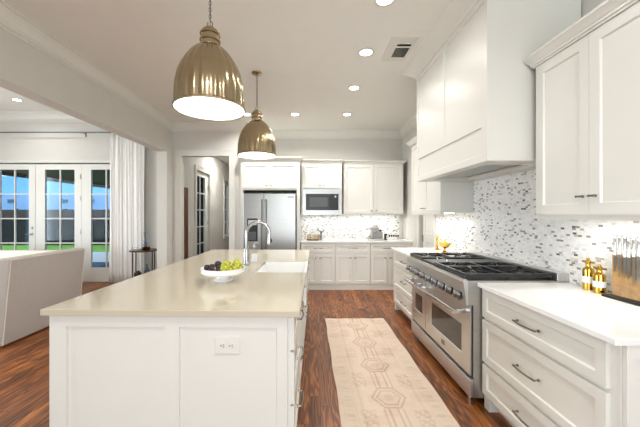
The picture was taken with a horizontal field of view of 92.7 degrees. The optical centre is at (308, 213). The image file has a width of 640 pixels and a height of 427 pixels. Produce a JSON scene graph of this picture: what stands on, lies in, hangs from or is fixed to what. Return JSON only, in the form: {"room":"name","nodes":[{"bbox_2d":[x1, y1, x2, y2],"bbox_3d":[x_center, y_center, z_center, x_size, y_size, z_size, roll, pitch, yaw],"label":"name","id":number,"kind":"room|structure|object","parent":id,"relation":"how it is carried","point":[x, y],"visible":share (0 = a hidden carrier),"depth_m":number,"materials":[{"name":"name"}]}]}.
{"room":"kitchen","nodes":[
{"label":"kitchen","id":0,"kind":"room"},
{"bbox_2d":[0,87,57,110],"bbox_3d":[-5.423,-2.140,1.545,5.355,0.080,9.890,0,0,0],"label":"ceiling","id":1,"kind":"structure","parent":0,"point":[6,104],"depth_m":5.85,"materials":[{"name":"paint"}]},
{"bbox_2d":[10,98,22,101],"bbox_3d":[-5.360,-2.095,5.600,0.176,0.007,0.176,0,0,0],"label":"recessed light","id":2,"kind":"object","parent":1,"relation":"in","point":[14,99],"visible":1,"depth_m":5.58,"materials":[{"name":"paint"}]},
{"bbox_2d":[2,170,109,188],"bbox_3d":[-6.100,-1.380,11.010,6.800,0.360,8.980,0,0,0],"label":"ceiling","id":3,"kind":"structure","parent":0,"point":[68,176],"depth_m":10.54,"materials":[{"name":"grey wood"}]},
{"bbox_2d":[2,176,109,209],"bbox_3d":[-14.500,-0.480,22.985,23.000,4.200,6.030,0,0,0],"label":"sky","id":4,"kind":"structure","parent":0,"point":[22,184],"depth_m":20.00,"materials":[{"name":"blue"}]},
{"bbox_2d":[0,122,156,272],"bbox_3d":[-5.372,-0.340,6.430,5.257,3.520,0.120,0,0,0],"label":"wall","id":5,"kind":"structure","parent":0,"point":[13,146],"depth_m":6.37,"materials":[{"name":"paint"}]},
{"bbox_2d":[0,164,35,249],"bbox_3d":[-6.195,0.185,6.372,0.930,2.461,0.106,0,0,0],"label":"door","id":6,"kind":"structure","parent":5,"relation":"in","point":[31,167],"depth_m":6.38,"materials":[{"name":"paint"}]},
{"bbox_2d":[0,111,83,121],"bbox_3d":[-5.372,-2.009,6.298,5.257,0.181,0.144,0,0,0],"label":"trim","id":7,"kind":"structure","parent":5,"relation":"attached to","point":[5,116],"depth_m":6.30,"materials":[{"name":"paint"}]},
{"bbox_2d":[0,160,109,162],"bbox_3d":[-5.230,0.145,6.356,3.020,2.550,0.028,0,0,0],"label":"trim","id":8,"kind":"structure","parent":5,"relation":"attached to","point":[1,161],"depth_m":6.35,"materials":[{"name":"paint"}]},
{"bbox_2d":[0,132,110,136],"bbox_3d":[-5.325,-1.650,6.298,4.150,0.080,0.143,0,0,0],"label":"curtain rod","id":9,"kind":"object","parent":5,"relation":"attached to","point":[0,132],"visible":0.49,"depth_m":6.23,"materials":[{"name":"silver metal"}]},
{"bbox_2d":[109,133,144,282],"bbox_3d":[-3.728,-0.121,6.238,0.745,3.058,0.068,0,0,0],"label":"curtain","id":10,"kind":"object","parent":9,"relation":"hanging from","point":[126,156],"visible":0.82,"depth_m":6.23,"materials":[{"name":"fabric"}]},
{"bbox_2d":[36,164,80,249],"bbox_3d":[-5.242,0.185,6.395,0.955,2.461,0.060,0,0,0],"label":"door","id":11,"kind":"structure","parent":5,"relation":"in","point":[41,169],"depth_m":6.38,"materials":[{"name":"paint"}]},
{"bbox_2d":[81,164,109,281],"bbox_3d":[-4.282,0.185,6.402,0.955,2.461,0.045,0,0,0],"label":"door","id":12,"kind":"structure","parent":5,"relation":"in","point":[90,273],"depth_m":6.38,"materials":[{"name":"paint"}]},
{"bbox_2d":[0,27,228,268],"bbox_3d":[-2.654,-0.140,4.000,0.178,3.120,14.400,0,0,0],"label":"wall","id":13,"kind":"structure","parent":0,"point":[26,71],"depth_m":4.17,"materials":[{"name":"paint"}]},
{"bbox_2d":[0,0,175,130],"bbox_3d":[-2.507,-1.627,1.270,0.115,0.145,8.940,0,0,0],"label":"trim","id":14,"kind":"structure","parent":13,"relation":"attached to","point":[12,21],"depth_m":3.20,"materials":[{"name":"paint"}]},
{"bbox_2d":[184,187,187,258],"bbox_3d":[-2.562,0.362,6.340,0.034,1.825,0.180,0,0,0],"label":"wood panel","id":15,"kind":"object","parent":13,"relation":"attached to","point":[185,188],"visible":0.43,"depth_m":6.29,"materials":[{"name":"brown wood"}]},
{"bbox_2d":[197,171,207,253],"bbox_3d":[-2.622,0.203,7.452,0.106,2.426,0.924,0,0,0],"label":"door","id":16,"kind":"structure","parent":13,"relation":"in","point":[204,176],"depth_m":7.73,"materials":[{"name":"paint"}]},
{"bbox_2d":[195,164,211,255],"bbox_3d":[-2.566,0.150,7.450,0.028,2.540,1.140,0,0,0],"label":"trim","id":17,"kind":"structure","parent":13,"relation":"attached to","point":[197,167],"depth_m":7.20,"materials":[{"name":"paint"}]},
{"bbox_2d":[223,177,228,238],"bbox_3d":[-2.566,-0.175,9.615,0.028,1.850,0.910,0,0,0],"label":"trim","id":18,"kind":"structure","parent":13,"relation":"attached to","point":[224,179],"depth_m":9.24,"materials":[{"name":"paint"}]},
{"bbox_2d":[225,183,227,235],"bbox_3d":[-2.663,-0.142,9.615,0.045,1.696,0.650,0,0,0],"label":"window","id":19,"kind":"structure","parent":13,"relation":"in","point":[226,184],"depth_m":9.88,"materials":[{"name":"paint"}]},
{"bbox_2d":[173,131,240,262],"bbox_3d":[-2.006,-0.140,5.800,1.473,3.120,0.120,0,0,0],"label":"wall","id":20,"kind":"structure","parent":0,"point":[182,140],"depth_m":5.74,"materials":[{"name":"paint"}]},
{"bbox_2d":[175,150,234,262],"bbox_3d":[-1.950,0.110,5.726,1.120,2.620,0.028,0,0,0],"label":"trim","id":21,"kind":"structure","parent":20,"relation":"attached to","point":[178,153],"depth_m":5.72,"materials":[{"name":"paint"}]},
{"bbox_2d":[173,122,245,130],"bbox_3d":[-1.860,-1.627,5.683,1.410,0.145,0.115,0,0,0],"label":"trim","id":22,"kind":"structure","parent":20,"relation":"attached to","point":[179,126],"depth_m":5.68,"materials":[{"name":"paint"}]},
{"bbox_2d":[197,176,225,254],"bbox_3d":[-3.375,0.095,10.700,0.150,2.850,4.600,0,0,0],"label":"wall","id":23,"kind":"structure","parent":0,"point":[197,176],"depth_m":9.36,"materials":[{"name":"paint"}]},
{"bbox_2d":[217,157,228,164],"bbox_3d":[-2.000,-1.620,8.530,1.600,0.080,5.340,0,0,0],"label":"ceiling","id":24,"kind":"structure","parent":0,"point":[224,159],"depth_m":8.84,"materials":[{"name":"paint"}]},
{"bbox_2d":[1,0,450,129],"bbox_3d":[-0.357,-1.740,1.500,4.775,0.080,9.800,0,0,0],"label":"ceiling","id":25,"kind":"structure","parent":0,"point":[305,52],"depth_m":3.08,"materials":[{"name":"paint"}]},
{"bbox_2d":[172,0,245,120],"bbox_3d":[-0.665,-1.199,2.050,0.474,1.002,0.471,0,0,0],"label":"pendant lamp","id":26,"kind":"object","parent":25,"relation":"hanging from","point":[208,85],"visible":1,"depth_m":1.91,"materials":[{"name":"gold metal"}]},
{"bbox_2d":[237,71,276,159],"bbox_3d":[-0.628,-1.199,3.680,0.474,1.002,0.471,0,0,0],"label":"pendant lamp","id":27,"kind":"object","parent":25,"relation":"hanging from","point":[256,141],"visible":1,"depth_m":3.54,"materials":[{"name":"gold metal"}]},
{"bbox_2d":[347,85,360,90],"bbox_3d":[0.605,-1.696,4.100,0.176,0.007,0.176,0,0,0],"label":"recessed light","id":28,"kind":"object","parent":25,"relation":"in","point":[352,87],"visible":1,"depth_m":4.08,"materials":[{"name":"paint"}]},
{"bbox_2d":[358,48,374,56],"bbox_3d":[0.598,-1.696,3.200,0.176,0.007,0.176,0,0,0],"label":"recessed light","id":29,"kind":"object","parent":25,"relation":"in","point":[364,52],"visible":1,"depth_m":3.20,"materials":[{"name":"paint"}]},
{"bbox_2d":[374,0,395,6],"bbox_3d":[0.600,-1.696,2.410,0.176,0.007,0.176,0,0,0],"label":"recessed light","id":30,"kind":"object","parent":25,"relation":"in","point":[380,3],"visible":1,"depth_m":2.44,"materials":[{"name":"paint"}]},
{"bbox_2d":[381,37,418,60],"bbox_3d":[0.925,-1.692,3.150,0.260,0.015,0.460,0,0,0],"label":"ceiling vent","id":31,"kind":"object","parent":25,"relation":"in","point":[398,48],"visible":1,"depth_m":3.12,"materials":[{"name":"metal"}]},
{"bbox_2d":[0,282,512,426],"bbox_3d":[-2.385,1.470,3.900,11.230,0.100,14.600,0,0,0],"label":"floor","id":32,"kind":"structure","parent":0,"point":[24,362],"depth_m":2.77,"materials":[{"name":"brown wood"}]},
{"bbox_2d":[0,250,56,258],"bbox_3d":[-5.450,1.032,5.060,2.160,0.775,0.880,0,0,0],"label":"sofa","id":33,"kind":"object","parent":32,"relation":"on","point":[3,253],"visible":0.02,"depth_m":5.31,"materials":[{"name":"beige fabric"}]},
{"bbox_2d":[0,248,84,346],"bbox_3d":[-3.635,0.948,3.760,0.971,0.945,1.080,0,0,0],"label":"sofa","id":34,"kind":"object","parent":32,"relation":"on","point":[31,283],"visible":0.85,"depth_m":3.54,"materials":[{"name":"grey fabric"}]},
{"bbox_2d":[129,248,156,277],"bbox_3d":[-3.220,1.059,5.950,0.510,0.722,0.510,0,0,0],"label":"side table","id":35,"kind":"object","parent":32,"relation":"on","point":[151,249],"visible":0.47,"depth_m":5.92,"materials":[{"name":"brown metal"}]},
{"bbox_2d":[134,271,141,276],"bbox_3d":[-3.330,1.171,5.930,0.130,0.135,0.129,0,0,0],"label":"jar","id":36,"kind":"object","parent":35,"relation":"on","point":[136,273],"visible":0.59,"depth_m":5.88,"materials":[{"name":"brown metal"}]},
{"bbox_2d":[142,247,149,250],"bbox_3d":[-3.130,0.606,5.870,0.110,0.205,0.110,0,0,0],"label":"bowl","id":37,"kind":"object","parent":35,"relation":"on","point":[143,248],"visible":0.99,"depth_m":5.82,"materials":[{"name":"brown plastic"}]},
{"bbox_2d":[49,261,309,426],"bbox_3d":[-0.691,0.980,2.971,1.364,0.881,2.680,0,0,1],"label":"base cabinet","id":38,"kind":"object","parent":32,"relation":"on","point":[105,371],"visible":0.67,"depth_m":1.64,"materials":[{"name":"paint"}]},
{"bbox_2d":[40,249,309,316],"bbox_3d":[-0.708,0.522,2.971,1.378,0.033,2.740,0,0,1],"label":"countertop","id":39,"kind":"structure","parent":38,"relation":"on","point":[178,289],"depth_m":1.94,"materials":[{"name":"beige stone"}]},
{"bbox_2d":[200,265,244,281],"bbox_3d":[-0.656,0.456,2.330,0.332,0.100,0.332,0,0,0],"label":"fruit bowl","id":40,"kind":"object","parent":39,"relation":"on","point":[221,276],"visible":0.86,"depth_m":2.21,"materials":[{"name":"white ceramic"}]},
{"bbox_2d":[204,264,210,270],"bbox_3d":[-0.761,0.402,2.285,0.052,0.052,0.053,0,0,-24],"label":"plum","id":41,"kind":"object","parent":40,"relation":"on","point":[207,266],"visible":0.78,"depth_m":2.26,"materials":[{"name":"purple food"}]},
{"bbox_2d":[214,261,221,266],"bbox_3d":[-0.701,0.388,2.348,0.057,0.056,0.056,0,0,-43],"label":"plum","id":42,"kind":"object","parent":40,"relation":"in","point":[216,263],"visible":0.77,"depth_m":2.33,"materials":[{"name":"purple food"}]},
{"bbox_2d":[220,260,232,270],"bbox_3d":[-0.619,0.391,2.295,0.096,0.090,0.165,0,0,-2],"label":"grape bunch","id":43,"kind":"object","parent":40,"relation":"in","point":[226,265],"visible":0.91,"depth_m":2.25,"materials":[{"name":"yellow food"}]},
{"bbox_2d":[232,258,242,269],"bbox_3d":[-0.551,0.389,2.337,0.081,0.096,0.154,0,0,0],"label":"grape bunch","id":44,"kind":"object","parent":40,"relation":"in","point":[237,264],"visible":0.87,"depth_m":2.31,"materials":[{"name":"yellow food"}]},
{"bbox_2d":[251,242,258,261],"bbox_3d":[-0.575,0.402,3.220,0.072,0.208,0.072,0,0,-44],"label":"soap bottle","id":45,"kind":"object","parent":39,"relation":"on","point":[254,257],"visible":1,"depth_m":3.20,"materials":[{"name":"white plastic"}]},
{"bbox_2d":[243,221,271,265],"bbox_3d":[-0.508,0.285,3.044,0.288,0.441,0.116,0,0,0],"label":"faucet","id":46,"kind":"object","parent":39,"relation":"on","point":[269,240],"visible":0.97,"depth_m":3.00,"materials":[{"name":"metal"}]},
{"bbox_2d":[256,261,307,305],"bbox_3d":[-0.255,0.653,2.974,0.478,0.283,0.651,0,0,1],"label":"sink","id":47,"kind":"object","parent":39,"relation":"in","point":[269,266],"visible":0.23,"depth_m":3.28,"materials":[{"name":"white ceramic"}]},
{"bbox_2d":[215,337,239,353],"bbox_3d":[-0.436,0.704,1.631,0.134,0.090,0.012,0,0,1],"label":"power outlet","id":48,"kind":"object","parent":38,"relation":"attached to","point":[223,345],"visible":1,"depth_m":1.63,"materials":[{"name":"paint"}]},
{"bbox_2d":[219,343,224,348],"bbox_3d":[-0.464,0.704,1.628,0.034,0.034,0.003,0,0,1],"label":"socket","id":49,"kind":"object","parent":48,"relation":"attached to","point":[221,345],"depth_m":1.63,"materials":[{"name":"paint"}]},
{"bbox_2d":[228,343,233,348],"bbox_3d":[-0.416,0.704,1.627,0.034,0.034,0.003,0,0,1],"label":"socket","id":50,"kind":"object","parent":48,"relation":"attached to","point":[230,345],"depth_m":1.63,"materials":[{"name":"paint"}]},
{"bbox_2d":[243,193,296,249],"bbox_3d":[-0.713,0.520,5.848,0.945,1.800,0.824,0,0,0],"label":"refrigerator","id":51,"kind":"object","parent":32,"relation":"on","point":[278,210],"visible":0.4,"depth_m":5.50,"materials":[{"name":"silver metal"}]},
{"bbox_2d":[237,157,302,249],"bbox_3d":[-0.715,0.188,5.930,1.205,2.465,0.730,0,0,0],"label":"tall cabinet","id":52,"kind":"object","parent":32,"relation":"on","point":[278,174],"visible":0.94,"depth_m":5.61,"materials":[{"name":"paint"}]},
{"bbox_2d":[301,243,334,289],"bbox_3d":[0.168,0.978,5.976,0.645,0.884,0.638,0,0,0],"label":"base cabinet","id":53,"kind":"object","parent":32,"relation":"on","point":[321,272],"visible":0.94,"depth_m":5.71,"materials":[{"name":"paint"}]},
{"bbox_2d":[300,239,412,242],"bbox_3d":[0.882,0.521,5.986,2.094,0.030,0.611,0,0,0],"label":"countertop","id":54,"kind":"structure","parent":53,"relation":"on","point":[301,240],"depth_m":5.68,"materials":[{"name":"white stone"}]},
{"bbox_2d":[366,225,383,239],"bbox_3d":[1.270,0.358,5.940,0.340,0.295,0.320,0,0,0],"label":"espresso machine","id":55,"kind":"object","parent":54,"relation":"on","point":[376,233],"visible":1,"depth_m":5.94,"materials":[{"name":"metal"}]},
{"bbox_2d":[366,238,383,239],"bbox_3d":[1.285,0.488,5.955,0.310,0.035,0.250,0,0,0],"label":"drip tray","id":56,"kind":"object","parent":55,"relation":"on","point":[366,238],"depth_m":5.86,"materials":[{"name":"metal"}]},
{"bbox_2d":[335,243,369,289],"bbox_3d":[0.818,0.978,5.976,0.652,0.884,0.638,0,0,0],"label":"base cabinet","id":57,"kind":"object","parent":32,"relation":"on","point":[352,260],"visible":0.96,"depth_m":5.71,"materials":[{"name":"paint"}]},
{"bbox_2d":[370,243,404,289],"bbox_3d":[1.473,0.978,5.976,0.654,0.884,0.638,0,0,0],"label":"base cabinet","id":58,"kind":"object","parent":32,"relation":"on","point":[382,264],"visible":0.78,"depth_m":5.71,"materials":[{"name":"paint"}]},
{"bbox_2d":[325,318,459,426],"bbox_3d":[0.613,1.414,2.835,0.796,0.011,2.582,0,0,0],"label":"runner rug","id":59,"kind":"object","parent":32,"relation":"on","point":[378,382],"visible":1,"depth_m":2.55,"materials":[{"name":"fabric"}]},
{"bbox_2d":[394,251,412,319],"bbox_3d":[1.577,0.978,4.077,0.700,0.884,1.016,0,0,0],"label":"base cabinet","id":60,"kind":"object","parent":32,"relation":"on","point":[402,289],"visible":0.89,"depth_m":4.18,"materials":[{"name":"paint"}]},
{"bbox_2d":[391,248,461,255],"bbox_3d":[1.581,0.521,4.083,0.681,0.030,1.043,0,0,0],"label":"countertop","id":61,"kind":"structure","parent":60,"relation":"on","point":[405,251],"depth_m":4.23,"materials":[{"name":"white stone"}]},
{"bbox_2d":[434,232,439,249],"bbox_3d":[1.800,0.380,4.258,0.076,0.252,0.119,0,0,0],"label":"brass candlestick","id":62,"kind":"object","parent":61,"relation":"on","point":[436,235],"visible":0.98,"depth_m":4.27,"materials":[{"name":"gold metal"}]},
{"bbox_2d":[439,242,450,252],"bbox_3d":[1.790,0.444,4.020,0.150,0.125,0.150,0,0,0],"label":"brass bowl","id":63,"kind":"object","parent":61,"relation":"on","point":[443,245],"visible":0.99,"depth_m":3.98,"materials":[{"name":"gold metal"}]},
{"bbox_2d":[405,243,411,247],"bbox_3d":[1.865,0.978,5.728,0.127,0.884,0.025,0,0,0],"label":"filler panel","id":64,"kind":"object","parent":32,"relation":"on","point":[407,245],"visible":0.21,"depth_m":5.71,"materials":[{"name":"paint"}]},
{"bbox_2d":[404,251,568,399],"bbox_3d":[1.509,0.924,2.907,0.826,0.991,1.310,0,0,0],"label":"range","id":65,"kind":"object","parent":32,"relation":"on","point":[447,316],"visible":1,"depth_m":2.55,"materials":[{"name":"metal"}]},
{"bbox_2d":[482,289,639,426],"bbox_3d":[1.577,0.978,1.742,0.700,0.884,1.001,0,0,0],"label":"base cabinet","id":66,"kind":"object","parent":32,"relation":"on","point":[539,370],"visible":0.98,"depth_m":1.61,"materials":[{"name":"paint"}]},
{"bbox_2d":[477,283,639,345],"bbox_3d":[1.581,0.521,1.742,0.681,0.030,1.013,0,0,0],"label":"countertop","id":67,"kind":"structure","parent":66,"relation":"on","point":[614,322],"depth_m":1.65,"materials":[{"name":"white stone"}]},
{"bbox_2d":[582,258,594,290],"bbox_3d":[1.872,0.399,2.045,0.066,0.215,0.072,0,0,-40],"label":"bottle","id":68,"kind":"object","parent":67,"relation":"on","point":[587,271],"visible":0.91,"depth_m":2.03,"materials":[{"name":"gold metal"}]},
{"bbox_2d":[582,258,594,263],"bbox_3d":[1.866,0.314,2.045,0.043,0.045,0.084,0,0,0],"label":"tap","id":69,"kind":"object","parent":68,"relation":"on","point":[588,261],"depth_m":2.04,"materials":[{"name":"gold metal"}]},
{"bbox_2d":[592,264,606,293],"bbox_3d":[1.862,0.413,1.955,0.068,0.185,0.074,0,0,-40],"label":"bottle","id":70,"kind":"object","parent":67,"relation":"on","point":[599,283],"visible":1,"depth_m":1.94,"materials":[{"name":"gold metal"}]},
{"bbox_2d":[592,264,606,269],"bbox_3d":[1.856,0.340,1.955,0.045,0.039,0.086,0,0,0],"label":"tap","id":71,"kind":"object","parent":70,"relation":"on","point":[599,267],"depth_m":1.95,"materials":[{"name":"gold metal"}]},
{"bbox_2d":[601,254,639,306],"bbox_3d":[1.855,0.375,1.655,0.100,0.262,0.460,0,0,0],"label":"knife block","id":72,"kind":"object","parent":67,"relation":"on","point":[623,290],"visible":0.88,"depth_m":1.79,"materials":[{"name":"brown wood"}]},
{"bbox_2d":[613,234,616,270],"bbox_3d":[1.845,0.235,1.839,0.021,0.232,0.022,0,0,0],"label":"kitchen knife","id":73,"kind":"object","parent":72,"relation":"in","point":[614,235],"visible":0.99,"depth_m":1.83,"materials":[{"name":"metal"}]},
{"bbox_2d":[617,233,621,276],"bbox_3d":[1.845,0.245,1.809,0.021,0.262,0.022,0,0,0],"label":"kitchen knife","id":74,"kind":"object","parent":72,"relation":"in","point":[619,235],"visible":1,"depth_m":1.80,"materials":[{"name":"metal"}]},
{"bbox_2d":[622,234,627,276],"bbox_3d":[1.845,0.245,1.781,0.021,0.262,0.022,0,0,0],"label":"kitchen knife","id":75,"kind":"object","parent":72,"relation":"in","point":[624,236],"visible":1,"depth_m":1.78,"materials":[{"name":"metal"}]},
{"bbox_2d":[626,236,631,279],"bbox_3d":[1.845,0.255,1.758,0.021,0.252,0.022,0,0,0],"label":"kitchen knife","id":76,"kind":"object","parent":72,"relation":"in","point":[628,238],"visible":1,"depth_m":1.75,"materials":[{"name":"metal"}]},
{"bbox_2d":[631,235,636,283],"bbox_3d":[1.845,0.263,1.732,0.021,0.287,0.022,0,0,0],"label":"kitchen knife","id":77,"kind":"object","parent":72,"relation":"in","point":[633,237],"visible":1,"depth_m":1.73,"materials":[{"name":"metal"}]},
{"bbox_2d":[636,236,639,284],"bbox_3d":[1.845,0.260,1.705,0.021,0.272,0.022,0,0,0],"label":"kitchen knife","id":78,"kind":"object","parent":72,"relation":"in","point":[637,237],"visible":1,"depth_m":1.71,"materials":[{"name":"metal"}]},
{"bbox_2d":[275,139,401,238],"bbox_3d":[0.330,-0.140,6.356,3.200,3.120,0.128,0,0,0],"label":"wall","id":79,"kind":"structure","parent":0,"point":[309,149],"depth_m":6.30,"materials":[{"name":"paint"}]},
{"bbox_2d":[300,160,341,214],"bbox_3d":[0.217,-0.507,6.045,0.830,1.055,0.500,0,0,0],"label":"upper cabinet","id":80,"kind":"object","parent":79,"relation":"attached to","point":[316,174],"visible":0.91,"depth_m":5.84,"materials":[{"name":"paint"}]},
{"bbox_2d":[303,189,340,214],"bbox_3d":[0.244,-0.230,6.030,0.730,0.495,0.430,0,0,0],"label":"microwave","id":81,"kind":"object","parent":80,"relation":"attached to","point":[315,201],"visible":0.99,"depth_m":5.82,"materials":[{"name":"metal"}]},
{"bbox_2d":[271,130,401,138],"bbox_3d":[0.330,-1.627,6.242,3.200,0.145,0.115,0,0,0],"label":"trim","id":82,"kind":"structure","parent":79,"relation":"attached to","point":[278,134],"depth_m":6.24,"materials":[{"name":"paint"}]},
{"bbox_2d":[342,160,406,213],"bbox_3d":[1.285,-0.517,6.095,1.218,1.045,0.400,0,0,0],"label":"upper cabinet","id":83,"kind":"object","parent":79,"relation":"attached to","point":[368,186],"visible":0.99,"depth_m":5.94,"materials":[{"name":"paint"}]},
{"bbox_2d":[402,0,639,293],"bbox_3d":[1.986,-0.140,1.600,0.128,3.120,9.600,0,0,0],"label":"wall","id":84,"kind":"structure","parent":0,"point":[504,222],"depth_m":2.77,"materials":[{"name":"tile"}]},
{"bbox_2d":[399,113,416,138],"bbox_3d":[1.873,-1.627,4.931,0.115,0.145,2.738,0,0,0],"label":"trim","id":85,"kind":"structure","parent":84,"relation":"attached to","point":[411,124],"depth_m":5.70,"materials":[{"name":"paint"}]},
{"bbox_2d":[416,215,435,247],"bbox_3d":[1.916,0.145,5.030,0.028,2.550,0.780,0,0,0],"label":"trim","id":86,"kind":"structure","parent":84,"relation":"attached to","point":[417,216],"depth_m":5.32,"materials":[{"name":"paint"}]},
{"bbox_2d":[422,215,431,247],"bbox_3d":[1.974,0.198,4.999,0.052,2.435,0.508,0,0,0],"label":"door","id":87,"kind":"structure","parent":84,"relation":"in","point":[427,219],"depth_m":5.07,"materials":[{"name":"paint"}]},
{"bbox_2d":[406,135,472,214],"bbox_3d":[1.704,-0.533,4.112,0.448,1.097,1.096,0,0,0],"label":"upper cabinet","id":88,"kind":"object","parent":84,"relation":"attached to","point":[427,198],"visible":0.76,"depth_m":3.71,"materials":[{"name":"paint"}]},
{"bbox_2d":[403,0,580,181],"bbox_3d":[1.526,-1.038,2.855,0.790,1.322,1.656,0,0,0],"label":"range hood","id":89,"kind":"object","parent":84,"relation":"attached to","point":[476,95],"visible":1,"depth_m":2.28,"materials":[{"name":"paint"}]},
{"bbox_2d":[522,0,639,220],"bbox_3d":[1.715,-0.524,1.667,0.426,1.115,0.991,0,0,0],"label":"upper cabinet","id":90,"kind":"object","parent":84,"relation":"attached to","point":[588,74],"visible":1,"depth_m":1.68,"materials":[{"name":"paint"}]},
{"label":"outside","id":91,"kind":"structure","parent":0,"visible":0},
{"bbox_2d":[2,245,109,251],"bbox_3d":[-8.000,1.670,23.260,44.000,0.100,33.480,0,0,0],"label":"lawn","id":92,"kind":"structure","parent":91,"point":[96,248],"depth_m":14.75,"materials":[{"name":"green plant"}]},
{"bbox_2d":[2,219,109,244],"bbox_3d":[-13.000,0.920,15.835,26.060,1.400,0.070,0,0,0],"label":"fence","id":93,"kind":"object","parent":92,"relation":"on","point":[22,225],"visible":0.17,"depth_m":15.80,"materials":[{"name":"black plastic"}]},
{"bbox_2d":[2,209,109,244],"bbox_3d":[-13.000,0.670,16.260,26.100,1.900,0.120,0,0,0],"label":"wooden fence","id":94,"kind":"object","parent":92,"relation":"on","point":[66,213],"visible":0.19,"depth_m":16.20,"materials":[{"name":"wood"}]},
{"bbox_2d":[93,252,108,261],"bbox_3d":[-7.400,1.570,10.900,9.200,0.100,2.600,0,0,0],"label":"patio slab","id":95,"kind":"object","parent":92,"relation":"on","point":[97,256],"visible":0.18,"depth_m":10.78,"materials":[{"name":"concrete"}]},
{"bbox_2d":[93,262,108,266],"bbox_3d":[-7.400,1.565,8.060,9.200,0.110,3.080,0,0,0],"label":"step","id":96,"kind":"structure","parent":92,"relation":"on","point":[95,264],"depth_m":9.12,"materials":[{"name":"stone"}]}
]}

